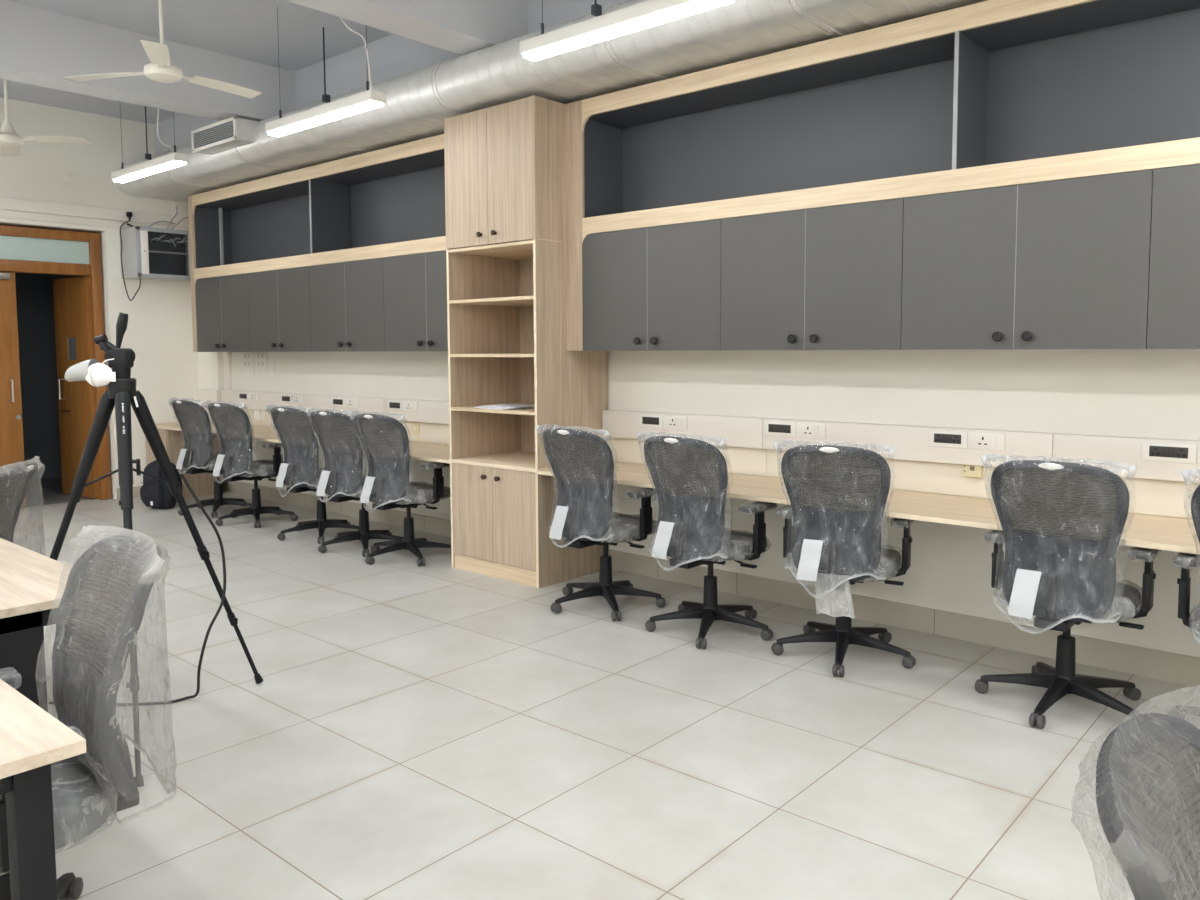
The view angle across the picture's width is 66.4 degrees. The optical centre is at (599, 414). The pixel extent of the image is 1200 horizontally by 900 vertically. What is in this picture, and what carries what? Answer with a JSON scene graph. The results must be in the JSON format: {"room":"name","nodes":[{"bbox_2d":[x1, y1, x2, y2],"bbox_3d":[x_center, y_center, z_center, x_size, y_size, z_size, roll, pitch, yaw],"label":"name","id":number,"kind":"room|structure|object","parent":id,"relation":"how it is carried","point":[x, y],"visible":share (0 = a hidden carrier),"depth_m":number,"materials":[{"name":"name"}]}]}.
{"room":"open-plan office","nodes":[
{"label":"open-plan office","id":0,"kind":"room"},
{"bbox_2d":[0,224,95,232],"bbox_3d":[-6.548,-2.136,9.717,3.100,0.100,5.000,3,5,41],"label":"trim","id":1,"kind":"structure","parent":0,"point":[0,224],"depth_m":10.57,"materials":[{"name":"grey paint"}]},
{"bbox_2d":[15,272,87,478],"bbox_3d":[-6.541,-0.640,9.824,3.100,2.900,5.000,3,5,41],"label":"doorway","id":2,"kind":"structure","parent":0,"point":[34,292],"depth_m":10.68,"materials":[{"name":"grey paint"}]},
{"bbox_2d":[0,97,198,498],"bbox_3d":[-6.964,-0.862,6.803,0.200,3.780,8.124,3,5,41],"label":"wall","id":3,"kind":"structure","parent":0,"point":[159,331],"depth_m":9.10,"materials":[{"name":"beige paint"}]},
{"bbox_2d":[0,225,110,507],"bbox_3d":[-5.692,-0.441,8.776,0.746,2.645,1.555,3,5,41],"label":"door","id":4,"kind":"structure","parent":3,"relation":"in","point":[78,301],"depth_m":9.03,"materials":[{"name":"brown wood"}]},
{"bbox_2d":[0,211,123,228],"bbox_3d":[-7.149,-1.673,6.367,0.022,0.062,7.320,3,5,41],"label":"trim","id":5,"kind":"structure","parent":3,"relation":"attached to","point":[3,214],"depth_m":8.68,"materials":[{"name":"white"}]},
{"bbox_2d":[0,197,171,225],"bbox_3d":[-6.989,-1.786,6.538,0.030,0.110,7.800,3,5,41],"label":"trim","id":6,"kind":"structure","parent":3,"relation":"attached to","point":[6,203],"depth_m":8.80,"materials":[{"name":"white"}]},
{"bbox_2d":[117,486,141,499],"bbox_3d":[-6.875,0.973,6.864,0.014,0.110,8.124,3,5,41],"label":"baseboard","id":7,"kind":"structure","parent":3,"relation":"attached to","point":[136,490],"depth_m":9.32,"materials":[{"name":"beige tile"}]},
{"bbox_2d":[119,226,190,280],"bbox_3d":[-4.446,-1.605,9.188,0.410,0.485,0.539,3,5,41],"label":"rack","id":8,"kind":"object","parent":3,"relation":"attached to","point":[148,253],"visible":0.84,"depth_m":9.04,"materials":[{"name":"grey metal"}]},
{"bbox_2d":[120,212,140,300],"bbox_3d":[-4.653,-1.568,9.039,0.149,0.885,0.257,-4,5,-40],"label":"cable","id":9,"kind":"object","parent":8,"relation":"hanging from","point":[128,214],"visible":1,"depth_m":9.02,"materials":[{"name":"black"}]},
{"bbox_2d":[148,242,184,248],"bbox_3d":[-4.296,-1.679,9.093,0.014,0.045,0.355,3,5,41],"label":"switch","id":10,"kind":"object","parent":8,"relation":"attached to","point":[151,245],"depth_m":9.09,"materials":[{"name":"grey"}]},
{"bbox_2d":[148,250,187,254],"bbox_3d":[-4.292,-1.610,9.101,0.016,0.017,0.385,3,5,41],"label":"shelf","id":11,"kind":"object","parent":8,"relation":"attached to","point":[150,252],"depth_m":9.10,"materials":[{"name":"grey metal"}]},
{"bbox_2d":[171,201,185,230],"bbox_3d":[-4.377,-2.053,9.520,0.040,0.320,0.135,3,5,41],"label":"cable trunking","id":12,"kind":"object","parent":3,"relation":"attached to","point":[181,214],"visible":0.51,"depth_m":9.50,"materials":[{"name":"white plastic"}]},
{"bbox_2d":[167,206,177,228],"bbox_3d":[-4.383,-2.007,9.385,0.027,0.294,0.200,0,4,9],"label":"cable","id":13,"kind":"object","parent":12,"relation":"attached to","point":[176,206],"visible":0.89,"depth_m":9.40,"materials":[{"name":"grey plastic"}]},
{"bbox_2d":[0,0,392,123],"bbox_3d":[-2.297,-2.528,2.602,12.600,0.100,8.524,3,5,41],"label":"ceiling","id":14,"kind":"structure","parent":0,"point":[249,30],"depth_m":6.59,"materials":[{"name":"paint"}]},
{"bbox_2d":[0,79,91,155],"bbox_3d":[-4.380,-2.405,6.923,0.974,0.725,1.102,0,4,1],"label":"ceiling fan","id":15,"kind":"object","parent":14,"relation":"hanging from","point":[10,142],"visible":0.82,"depth_m":6.93,"materials":[{"name":"white metal"}]},
{"bbox_2d":[0,0,294,121],"bbox_3d":[-4.996,-2.419,4.966,0.280,0.450,8.124,3,5,41],"label":"beam","id":16,"kind":"structure","parent":14,"relation":"attached to","point":[39,47],"depth_m":6.57,"materials":[{"name":"grey paint"}]},
{"bbox_2d":[111,109,187,182],"bbox_3d":[-3.728,-2.406,7.527,1.220,0.835,0.110,3,5,41],"label":"pendant light","id":17,"kind":"object","parent":14,"relation":"hanging from","point":[175,159],"visible":0.88,"depth_m":7.42,"materials":[{"name":"white plastic"}]},
{"bbox_2d":[114,161,185,182],"bbox_3d":[-3.726,-1.998,7.556,1.194,0.016,0.082,3,5,41],"label":"diffuser","id":18,"kind":"object","parent":17,"relation":"attached to","point":[159,166],"depth_m":7.51,"materials":[{"name":"plastic"}]},
{"bbox_2d":[64,0,261,98],"bbox_3d":[-2.498,-2.345,5.468,1.102,0.725,0.974,3,5,41],"label":"ceiling fan","id":19,"kind":"object","parent":14,"relation":"hanging from","point":[162,69],"visible":1,"depth_m":5.39,"materials":[{"name":"white metal"}]},
{"bbox_2d":[265,7,385,136],"bbox_3d":[-1.782,-2.294,5.837,1.220,0.835,0.110,3,5,41],"label":"pendant light","id":20,"kind":"object","parent":14,"relation":"hanging from","point":[370,99],"visible":0.94,"depth_m":5.74,"materials":[{"name":"white plastic"}]},
{"bbox_2d":[268,101,382,136],"bbox_3d":[-1.780,-1.886,5.866,1.194,0.016,0.082,3,5,41],"label":"diffuser","id":21,"kind":"object","parent":20,"relation":"attached to","point":[350,108],"depth_m":5.81,"materials":[{"name":"plastic"}]},
{"bbox_2d":[153,0,630,154],"bbox_3d":[0.218,-2.513,5.500,12.200,0.390,0.464,3,5,41],"label":"beam","id":22,"kind":"structure","parent":14,"relation":"attached to","point":[391,56],"depth_m":6.88,"materials":[{"name":"paint"}]},
{"bbox_2d":[286,0,527,54],"bbox_3d":[-2.935,-2.300,3.176,0.305,0.450,8.124,3,5,41],"label":"beam","id":23,"kind":"structure","parent":14,"relation":"attached to","point":[462,27],"depth_m":5.37,"materials":[{"name":"grey paint"}]},
{"bbox_2d":[115,0,987,201],"bbox_3d":[0.017,-2.304,5.282,12.190,0.754,0.967,3,5,41],"label":"air duct","id":24,"kind":"object","parent":14,"relation":"hanging from","point":[231,151],"visible":0.69,"depth_m":5.47,"materials":[{"name":"grey metal"}]},
{"bbox_2d":[520,0,733,60],"bbox_3d":[0.089,-2.187,4.212,1.220,0.835,0.110,3,5,41],"label":"pendant light","id":25,"kind":"object","parent":14,"relation":"hanging from","point":[649,13],"visible":1,"depth_m":4.22,"materials":[{"name":"white plastic"}]},
{"bbox_2d":[198,352,223,480],"bbox_3d":[-4.088,-1.143,9.608,0.440,3.650,0.094,3,5,41],"label":"column corner","id":26,"kind":"structure","parent":0,"point":[210,364],"depth_m":9.57,"materials":[{"name":"beige paint"}]},
{"bbox_2d":[196,389,218,421],"bbox_3d":[-4.120,-0.097,9.633,0.447,0.340,0.029,3,5,41],"label":"corner raceway","id":27,"kind":"object","parent":26,"relation":"attached to","point":[204,395],"visible":0.35,"depth_m":9.61,"materials":[{"name":"white"}]},
{"bbox_2d":[13,476,1199,899],"bbox_3d":[-3.188,1.258,4.117,15.600,0.100,9.200,3,5,41],"label":"floor","id":28,"kind":"structure","parent":0,"point":[435,730],"depth_m":3.44,"materials":[{"name":"beige tile"}]},
{"bbox_2d":[0,456,42,551],"bbox_3d":[-2.753,0.711,3.859,0.713,1.023,0.656,-1,4,-12],"label":"swivel chair","id":29,"kind":"object","parent":28,"relation":"on","point":[15,481],"visible":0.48,"depth_m":3.92,"materials":[{"name":"black plastic"}]},
{"bbox_2d":[0,538,71,711],"bbox_3d":[-2.591,0.903,3.078,1.909,0.750,1.160,3,5,41],"label":"work table","id":30,"kind":"object","parent":28,"relation":"on","point":[32,584],"visible":0.33,"depth_m":2.73,"materials":[{"name":"brown wood"}]},
{"bbox_2d":[0,679,85,899],"bbox_3d":[-1.684,0.994,1.755,1.059,0.750,0.950,3,5,41],"label":"work table","id":31,"kind":"object","parent":28,"relation":"on","point":[32,739],"visible":1,"depth_m":1.74,"materials":[{"name":"brown wood"}]},
{"bbox_2d":[0,525,176,899],"bbox_3d":[-1.380,0.828,2.143,0.709,1.023,0.657,-4,6,-45],"label":"swivel chair","id":32,"kind":"object","parent":28,"relation":"on","point":[101,609],"visible":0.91,"depth_m":2.28,"materials":[{"name":"black plastic"}]},
{"bbox_2d":[49,313,262,786],"bbox_3d":[-1.729,0.417,3.601,1.009,1.625,0.949,3,5,41],"label":"tripod","id":33,"kind":"object","parent":28,"relation":"on","point":[122,393],"visible":0.89,"depth_m":3.51,"materials":[{"name":"black plastic"}]},
{"bbox_2d":[65,359,115,386],"bbox_3d":[-1.917,-0.159,3.470,0.185,0.108,0.087,0,4,9],"label":"video camera","id":34,"kind":"object","parent":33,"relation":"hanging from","point":[96,374],"visible":1,"depth_m":3.44,"materials":[{"name":"white"}]},
{"bbox_2d":[85,363,111,386],"bbox_3d":[-1.893,-0.150,3.460,0.101,0.090,0.063,-1,4,-8],"label":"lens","id":35,"kind":"object","parent":34,"relation":"on","point":[97,374],"depth_m":3.44,"materials":[{"name":"white"}]},
{"bbox_2d":[49,474,225,705],"bbox_3d":[-1.949,0.730,3.821,0.748,0.984,0.106,0,4,-2],"label":"cable","id":36,"kind":"object","parent":33,"relation":"attached to","point":[181,475],"visible":0.85,"depth_m":3.84,"materials":[{"name":"black plastic"}]},
{"bbox_2d":[140,460,182,508],"bbox_3d":[-4.155,0.638,8.646,0.358,0.497,0.279,1,4,23],"label":"backpack","id":37,"kind":"object","parent":28,"relation":"on","point":[155,493],"visible":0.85,"depth_m":8.55,"materials":[{"name":"black fabric"}]},
{"bbox_2d":[145,428,221,498],"bbox_3d":[-4.293,0.473,9.417,0.478,0.715,0.589,3,5,41],"label":"drawer pedestal","id":38,"kind":"object","parent":28,"relation":"on","point":[202,484],"visible":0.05,"depth_m":9.26,"materials":[{"name":"brown wood"}]},
{"bbox_2d":[169,398,252,517],"bbox_3d":[-3.549,0.365,8.410,0.693,1.068,0.667,-4,6,-43],"label":"swivel chair","id":39,"kind":"object","parent":28,"relation":"on","point":[197,457],"visible":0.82,"depth_m":8.20,"materials":[{"name":"fabric"}]},
{"bbox_2d":[204,400,297,527],"bbox_3d":[-3.017,0.396,7.943,0.653,1.065,0.704,2,5,33],"label":"swivel chair","id":40,"kind":"object","parent":28,"relation":"on","point":[232,424],"visible":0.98,"depth_m":7.75,"materials":[{"name":"fabric"}]},
{"bbox_2d":[266,405,358,543],"bbox_3d":[-2.259,0.439,7.305,0.693,1.066,0.667,-4,6,-44],"label":"swivel chair","id":41,"kind":"object","parent":28,"relation":"on","point":[299,471],"visible":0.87,"depth_m":7.10,"materials":[{"name":"fabric"}]},
{"bbox_2d":[306,408,403,556],"bbox_3d":[-1.804,0.468,6.854,0.693,1.068,0.667,-4,6,-43],"label":"swivel chair","id":42,"kind":"object","parent":28,"relation":"on","point":[341,478],"visible":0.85,"depth_m":6.65,"materials":[{"name":"fabric"}]},
{"bbox_2d":[350,411,450,566],"bbox_3d":[-1.398,0.490,6.529,0.656,1.065,0.692,3,5,35],"label":"swivel chair","id":43,"kind":"object","parent":28,"relation":"on","point":[384,440],"visible":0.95,"depth_m":6.34,"materials":[{"name":"fabric"}]},
{"bbox_2d":[444,95,608,587],"bbox_3d":[-0.495,-0.452,6.100,0.836,3.000,0.704,3,5,41],"label":"tall cabinet","id":44,"kind":"object","parent":28,"relation":"on","point":[505,164],"visible":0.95,"depth_m":5.90,"materials":[{"name":"brown wood"}]},
{"bbox_2d":[448,240,532,259],"bbox_3d":[-0.493,-1.086,6.061,0.796,0.020,0.646,3,5,41],"label":"shelf","id":45,"kind":"object","parent":44,"relation":"attached to","point":[522,250],"depth_m":6.02,"materials":[{"name":"brown wood"}]},
{"bbox_2d":[449,296,533,306],"bbox_3d":[-0.491,-0.752,6.085,0.796,0.020,0.646,3,5,41],"label":"shelf","id":46,"kind":"object","parent":44,"relation":"attached to","point":[519,301],"depth_m":6.10,"materials":[{"name":"brown wood"}]},
{"bbox_2d":[450,353,533,356],"bbox_3d":[-0.490,-0.398,6.110,0.796,0.020,0.646,3,5,41],"label":"shelf","id":47,"kind":"object","parent":44,"relation":"attached to","point":[451,354],"depth_m":5.95,"materials":[{"name":"brown wood"}]},
{"bbox_2d":[451,403,534,414],"bbox_3d":[-0.488,-0.042,6.136,0.796,0.020,0.646,3,5,41],"label":"shelf","id":48,"kind":"object","parent":44,"relation":"attached to","point":[456,408],"depth_m":6.08,"materials":[{"name":"brown wood"}]},
{"bbox_2d":[449,451,551,472],"bbox_3d":[-0.489,0.310,6.158,0.836,0.024,0.654,3,5,41],"label":"shelf","id":49,"kind":"object","parent":44,"relation":"attached to","point":[492,461],"depth_m":6.08,"materials":[{"name":"beige"}]},
{"bbox_2d":[474,404,534,409],"bbox_3d":[-0.604,-0.054,6.024,0.406,0.021,0.290,3,5,41],"label":"stack","id":50,"kind":"object","parent":44,"relation":"on","point":[495,406],"visible":0.98,"depth_m":5.96,"materials":[{"name":"white paper"}]},
{"bbox_2d":[536,424,665,620],"bbox_3d":[0.003,0.573,5.274,0.693,1.068,0.667,-3,5,-37],"label":"swivel chair","id":51,"kind":"object","parent":28,"relation":"on","point":[581,462],"visible":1,"depth_m":5.09,"materials":[{"name":"black plastic"}]},
{"bbox_2d":[637,431,776,648],"bbox_3d":[0.583,0.606,4.786,0.658,1.065,0.714,3,5,41],"label":"swivel chair","id":52,"kind":"object","parent":28,"relation":"on","point":[689,476],"visible":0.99,"depth_m":4.61,"materials":[{"name":"fabric"}]},
{"bbox_2d":[771,441,915,676],"bbox_3d":[1.176,0.632,4.379,0.661,1.064,0.683,2,5,27],"label":"swivel chair","id":53,"kind":"object","parent":28,"relation":"on","point":[838,495],"visible":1,"depth_m":4.19,"materials":[{"name":"fabric"}]},
{"bbox_2d":[975,454,1158,728],"bbox_3d":[1.901,0.673,3.751,0.665,1.066,0.674,3,5,39],"label":"swivel chair","id":54,"kind":"object","parent":28,"relation":"on","point":[1063,523],"visible":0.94,"depth_m":3.58,"materials":[{"name":"grey fabric"}]},
{"bbox_2d":[1096,684,1199,899],"bbox_3d":[0.914,0.907,1.000,0.713,1.004,0.660,3,5,40],"label":"swivel chair","id":55,"kind":"object","parent":28,"relation":"on","point":[1148,766],"visible":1,"depth_m":1.15,"materials":[{"name":"black plastic"}]},
{"bbox_2d":[1166,468,1199,719],"bbox_3d":[2.433,0.703,3.301,0.668,1.066,0.712,3,5,39],"label":"swivel chair","id":56,"kind":"object","parent":28,"relation":"on","point":[1185,560],"visible":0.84,"depth_m":3.46,"materials":[{"name":"black plastic"}]},
{"bbox_2d":[231,349,1199,657],"bbox_3d":[0.445,-0.831,5.872,12.600,3.780,0.200,3,5,41],"label":"wall","id":57,"kind":"structure","parent":0,"point":[1143,393],"depth_m":4.79,"materials":[{"name":"beige paint"}]},
{"bbox_2d":[195,273,249,351],"bbox_3d":[-3.474,-0.966,8.853,1.027,0.713,0.440,3,5,41],"label":"upper cabinet","id":58,"kind":"object","parent":57,"relation":"attached to","point":[222,308],"visible":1,"depth_m":8.69,"materials":[{"name":"grey laminate"}]},
{"bbox_2d":[223,352,231,389],"bbox_3d":[-3.877,-0.749,9.495,0.140,1.662,0.034,3,5,41],"label":"trim","id":59,"kind":"structure","parent":57,"relation":"attached to","point":[226,355],"depth_m":9.48,"materials":[{"name":"white"}]},
{"bbox_2d":[243,352,253,374],"bbox_3d":[-3.530,-0.515,9.220,0.212,0.223,0.017,3,5,41],"label":"switch plate","id":60,"kind":"object","parent":57,"relation":"attached to","point":[248,357],"visible":1,"depth_m":9.21,"materials":[{"name":"white plastic"}]},
{"bbox_2d":[256,352,267,375],"bbox_3d":[-3.328,-0.500,9.045,0.223,0.228,0.017,3,5,41],"label":"switch plate","id":61,"kind":"object","parent":57,"relation":"attached to","point":[261,357],"visible":1,"depth_m":9.04,"materials":[{"name":"white plastic"}]},
{"bbox_2d":[270,362,275,375],"bbox_3d":[-3.188,-0.449,8.927,0.080,0.135,0.016,3,5,41],"label":"switch plate","id":62,"kind":"object","parent":57,"relation":"attached to","point":[272,364],"visible":1,"depth_m":8.92,"materials":[{"name":"white plastic"}]},
{"bbox_2d":[247,266,311,351],"bbox_3d":[-2.698,-0.921,8.178,1.027,0.713,0.440,3,5,41],"label":"upper cabinet","id":63,"kind":"object","parent":57,"relation":"attached to","point":[278,300],"visible":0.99,"depth_m":8.01,"materials":[{"name":"grey laminate"}]},
{"bbox_2d":[155,422,449,463],"bbox_3d":[-2.609,0.333,8.037,4.818,0.300,0.684,3,5,41],"label":"desk","id":64,"kind":"object","parent":57,"relation":"attached to","point":[425,451],"visible":0.24,"depth_m":7.23,"materials":[{"name":"brown wood"}]},
{"bbox_2d":[188,134,445,351],"bbox_3d":[-2.317,-1.306,7.836,4.259,1.527,0.412,3,5,41],"label":"open shelf unit","id":65,"kind":"object","parent":57,"relation":"attached to","point":[390,201],"visible":0.83,"depth_m":7.78,"materials":[{"name":"brown wood"}]},
{"bbox_2d":[221,390,449,444],"bbox_3d":[-2.250,0.004,8.101,4.387,0.340,0.078,3,5,41],"label":"backsplash panel","id":66,"kind":"object","parent":57,"relation":"attached to","point":[433,416],"visible":0.33,"depth_m":7.78,"materials":[{"name":"laminate"}]},
{"bbox_2d":[238,392,248,400],"bbox_3d":[-3.572,-0.185,9.181,0.200,0.085,0.012,3,5,41],"label":"socket","id":67,"kind":"object","parent":66,"relation":"attached to","point":[244,396],"visible":1,"depth_m":9.17,"materials":[{"name":"white plastic"}]},
{"bbox_2d":[248,392,258,400],"bbox_3d":[-3.424,-0.176,9.051,0.185,0.085,0.014,3,5,41],"label":"power socket plate","id":68,"kind":"object","parent":66,"relation":"attached to","point":[252,396],"visible":1,"depth_m":9.04,"materials":[{"name":"white plastic"}]},
{"bbox_2d":[254,409,259,419],"bbox_3d":[-3.414,-0.003,9.116,0.100,0.100,0.014,3,5,41],"label":"outlet plate","id":69,"kind":"object","parent":66,"relation":"attached to","point":[256,411],"visible":1,"depth_m":9.11,"materials":[{"name":"white plastic"}]},
{"bbox_2d":[261,410,265,419],"bbox_3d":[-3.324,0.002,9.037,0.080,0.100,0.014,3,5,41],"label":"outlet plate","id":70,"kind":"object","parent":66,"relation":"attached to","point":[263,413],"visible":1,"depth_m":9.03,"materials":[{"name":"white plastic"}]},
{"bbox_2d":[280,394,292,403],"bbox_3d":[-2.961,-0.150,8.651,0.200,0.085,0.012,3,5,41],"label":"socket","id":71,"kind":"object","parent":66,"relation":"attached to","point":[285,398],"visible":1,"depth_m":8.64,"materials":[{"name":"white plastic"}]},
{"bbox_2d":[292,395,303,404],"bbox_3d":[-2.807,-0.141,8.516,0.190,0.085,0.014,3,5,41],"label":"power socket plate","id":72,"kind":"object","parent":66,"relation":"attached to","point":[296,399],"visible":1,"depth_m":8.51,"materials":[{"name":"white plastic"}]},
{"bbox_2d":[331,397,344,406],"bbox_3d":[-2.306,-0.113,8.081,0.204,0.085,0.012,3,5,41],"label":"socket","id":73,"kind":"object","parent":66,"relation":"attached to","point":[335,401],"visible":1,"depth_m":8.07,"materials":[{"name":"white plastic"}]},
{"bbox_2d":[345,398,358,407],"bbox_3d":[-2.153,-0.103,7.947,0.195,0.085,0.014,3,5,41],"label":"power socket plate","id":74,"kind":"object","parent":66,"relation":"attached to","point":[349,402],"visible":1,"depth_m":7.94,"materials":[{"name":"white plastic"}]},
{"bbox_2d":[348,399,352,405],"bbox_3d":[-2.166,-0.104,7.956,0.064,0.060,0.003,3,5,41],"label":"outlet","id":75,"kind":"object","parent":74,"relation":"attached to","point":[350,401],"depth_m":7.95,"materials":[{"name":"white"}]},
{"bbox_2d":[388,400,402,410],"bbox_3d":[-1.687,-0.076,7.543,0.200,0.085,0.012,3,5,41],"label":"socket","id":76,"kind":"object","parent":66,"relation":"attached to","point":[395,405],"visible":1,"depth_m":7.53,"materials":[{"name":"white plastic"}]},
{"bbox_2d":[403,401,417,411],"bbox_3d":[-1.538,-0.068,7.413,0.185,0.085,0.014,3,5,41],"label":"power socket plate","id":77,"kind":"object","parent":66,"relation":"attached to","point":[410,406],"visible":1,"depth_m":7.40,"materials":[{"name":"white plastic"}]},
{"bbox_2d":[406,402,410,409],"bbox_3d":[-1.551,-0.069,7.421,0.064,0.060,0.003,3,5,41],"label":"outlet","id":78,"kind":"object","parent":77,"relation":"attached to","point":[408,404],"depth_m":7.42,"materials":[{"name":"white"}]},
{"bbox_2d":[411,421,419,433],"bbox_3d":[-1.506,0.107,7.458,0.110,0.100,0.014,3,5,41],"label":"outlet plate","id":79,"kind":"object","parent":66,"relation":"attached to","point":[415,426],"visible":1,"depth_m":7.45,"materials":[{"name":"beige plastic"}]},
{"bbox_2d":[309,258,384,351],"bbox_3d":[-1.921,-0.876,7.503,1.027,0.713,0.440,3,5,41],"label":"upper cabinet","id":80,"kind":"object","parent":57,"relation":"attached to","point":[347,298],"visible":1,"depth_m":7.33,"materials":[{"name":"grey laminate"}]},
{"bbox_2d":[383,251,447,350],"bbox_3d":[-1.144,-0.832,6.829,1.027,0.713,0.440,3,5,41],"label":"upper cabinet","id":81,"kind":"object","parent":57,"relation":"attached to","point":[415,285],"visible":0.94,"depth_m":6.76,"materials":[{"name":"grey laminate"}]},
{"bbox_2d":[582,219,720,350],"bbox_3d":[0.400,-0.743,5.489,1.019,0.713,0.440,3,5,41],"label":"upper cabinet","id":82,"kind":"object","parent":57,"relation":"attached to","point":[656,288],"visible":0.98,"depth_m":5.31,"materials":[{"name":"grey laminate"}]},
{"bbox_2d":[222,481,1199,686],"bbox_3d":[0.383,0.995,5.922,12.200,0.130,0.014,3,5,41],"label":"baseboard","id":83,"kind":"structure","parent":57,"relation":"attached to","point":[1182,669],"depth_m":4.89,"materials":[{"name":"beige tile"}]},
{"bbox_2d":[721,198,903,349],"bbox_3d":[1.171,-0.698,4.819,1.019,0.713,0.440,3,5,41],"label":"upper cabinet","id":84,"kind":"object","parent":57,"relation":"attached to","point":[823,278],"visible":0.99,"depth_m":4.64,"materials":[{"name":"grey laminate"}]},
{"bbox_2d":[538,461,1199,553],"bbox_3d":[1.434,0.566,4.525,4.222,0.300,0.684,3,5,41],"label":"desk","id":85,"kind":"object","parent":57,"relation":"attached to","point":[1144,531],"visible":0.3,"depth_m":4.22,"materials":[{"name":"brown wood"}]},
{"bbox_2d":[565,0,1199,350],"bbox_3d":[1.514,-1.086,4.509,4.224,1.527,0.412,3,5,41],"label":"open shelf unit","id":86,"kind":"object","parent":57,"relation":"attached to","point":[990,93],"visible":0.98,"depth_m":4.57,"materials":[{"name":"brown wood"}]},
{"bbox_2d":[602,410,1199,518],"bbox_3d":[1.632,0.228,4.730,4.220,0.340,0.078,3,5,41],"label":"backsplash panel","id":87,"kind":"object","parent":57,"relation":"attached to","point":[1158,488],"visible":0.66,"depth_m":4.67,"materials":[{"name":"laminate"}]},
{"bbox_2d":[640,414,662,427],"bbox_3d":[0.324,0.039,5.798,0.186,0.085,0.012,3,5,41],"label":"socket","id":88,"kind":"object","parent":87,"relation":"attached to","point":[646,420],"visible":1,"depth_m":5.79,"materials":[{"name":"white plastic"}]},
{"bbox_2d":[663,415,686,429],"bbox_3d":[0.463,0.048,5.675,0.182,0.085,0.014,3,5,41],"label":"power socket plate","id":89,"kind":"object","parent":87,"relation":"attached to","point":[669,421],"visible":1,"depth_m":5.67,"materials":[{"name":"white plastic"}]},
{"bbox_2d":[668,417,676,426],"bbox_3d":[0.451,0.047,5.683,0.064,0.060,0.003,3,5,41],"label":"outlet","id":90,"kind":"object","parent":89,"relation":"attached to","point":[672,421],"depth_m":5.68,"materials":[{"name":"white"}]},
{"bbox_2d":[764,420,795,436],"bbox_3d":[1.020,0.080,5.193,0.200,0.085,0.012,3,5,41],"label":"socket","id":91,"kind":"object","parent":87,"relation":"attached to","point":[772,428],"visible":1,"depth_m":5.19,"materials":[{"name":"white plastic"}]},
{"bbox_2d":[796,422,825,438],"bbox_3d":[1.164,0.088,5.067,0.180,0.085,0.014,3,5,41],"label":"power socket plate","id":92,"kind":"object","parent":87,"relation":"attached to","point":[803,430],"visible":1,"depth_m":5.06,"materials":[{"name":"white plastic"}]},
{"bbox_2d":[803,425,812,435],"bbox_3d":[1.151,0.087,5.074,0.064,0.060,0.003,3,5,41],"label":"outlet","id":93,"kind":"object","parent":92,"relation":"attached to","point":[807,429],"depth_m":5.07,"materials":[{"name":"white"}]},
{"bbox_2d":[814,425,818,436],"bbox_3d":[1.190,0.089,5.038,0.026,0.060,0.006,3,5,41],"label":"rocker switch","id":94,"kind":"object","parent":92,"relation":"attached to","point":[816,427],"depth_m":5.04,"materials":[{"name":"white plastic"}]},
{"bbox_2d":[929,429,967,448],"bbox_3d":[1.736,0.121,4.571,0.190,0.085,0.012,3,5,41],"label":"socket","id":95,"kind":"object","parent":87,"relation":"attached to","point":[937,438],"visible":1,"depth_m":4.57,"materials":[{"name":"white plastic"}]},
{"bbox_2d":[963,464,982,477],"bbox_3d":[1.846,0.265,4.535,0.090,0.088,0.028,3,5,41],"label":"outlet box","id":96,"kind":"object","parent":87,"relation":"attached to","point":[976,471],"visible":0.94,"depth_m":4.52,"materials":[{"name":"beige plastic"}]},
{"bbox_2d":[967,432,1004,450],"bbox_3d":[1.875,0.129,4.449,0.176,0.085,0.014,3,5,41],"label":"power socket plate","id":97,"kind":"object","parent":87,"relation":"attached to","point":[976,440],"visible":1,"depth_m":4.44,"materials":[{"name":"white plastic"}]},
{"bbox_2d":[976,435,989,447],"bbox_3d":[1.862,0.128,4.457,0.064,0.060,0.003,3,5,41],"label":"outlet","id":98,"kind":"object","parent":97,"relation":"attached to","point":[982,441],"depth_m":4.46,"materials":[{"name":"white"}]},
{"bbox_2d":[991,435,996,447],"bbox_3d":[1.901,0.130,4.421,0.026,0.060,0.006,3,5,41],"label":"rocker switch","id":99,"kind":"object","parent":97,"relation":"attached to","point":[993,437],"depth_m":4.42,"materials":[{"name":"white plastic"}]},
{"bbox_2d":[1142,441,1196,463],"bbox_3d":[2.453,0.161,3.948,0.202,0.085,0.012,3,5,41],"label":"socket","id":100,"kind":"object","parent":87,"relation":"attached to","point":[1151,451],"visible":1,"depth_m":3.94,"materials":[{"name":"white plastic"}]},
{"bbox_2d":[1197,444,1199,463],"bbox_3d":[2.602,0.171,3.818,0.188,0.085,0.014,3,5,41],"label":"power socket plate","id":101,"kind":"object","parent":87,"relation":"attached to","point":[1198,461],"visible":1,"depth_m":3.88,"materials":[{"name":"white plastic"}]},
{"bbox_2d":[901,169,1152,349],"bbox_3d":[1.941,-0.654,4.149,1.019,0.713,0.440,3,5,41],"label":"upper cabinet","id":102,"kind":"object","parent":57,"relation":"attached to","point":[1058,264],"visible":1,"depth_m":3.96,"materials":[{"name":"grey laminate"}]},
{"bbox_2d":[1147,164,1199,348],"bbox_3d":[2.712,-0.610,3.480,1.019,0.713,0.440,3,5,41],"label":"upper cabinet","id":103,"kind":"object","parent":57,"relation":"attached to","point":[1174,274],"visible":1,"depth_m":3.61,"materials":[{"name":"grey laminate"}]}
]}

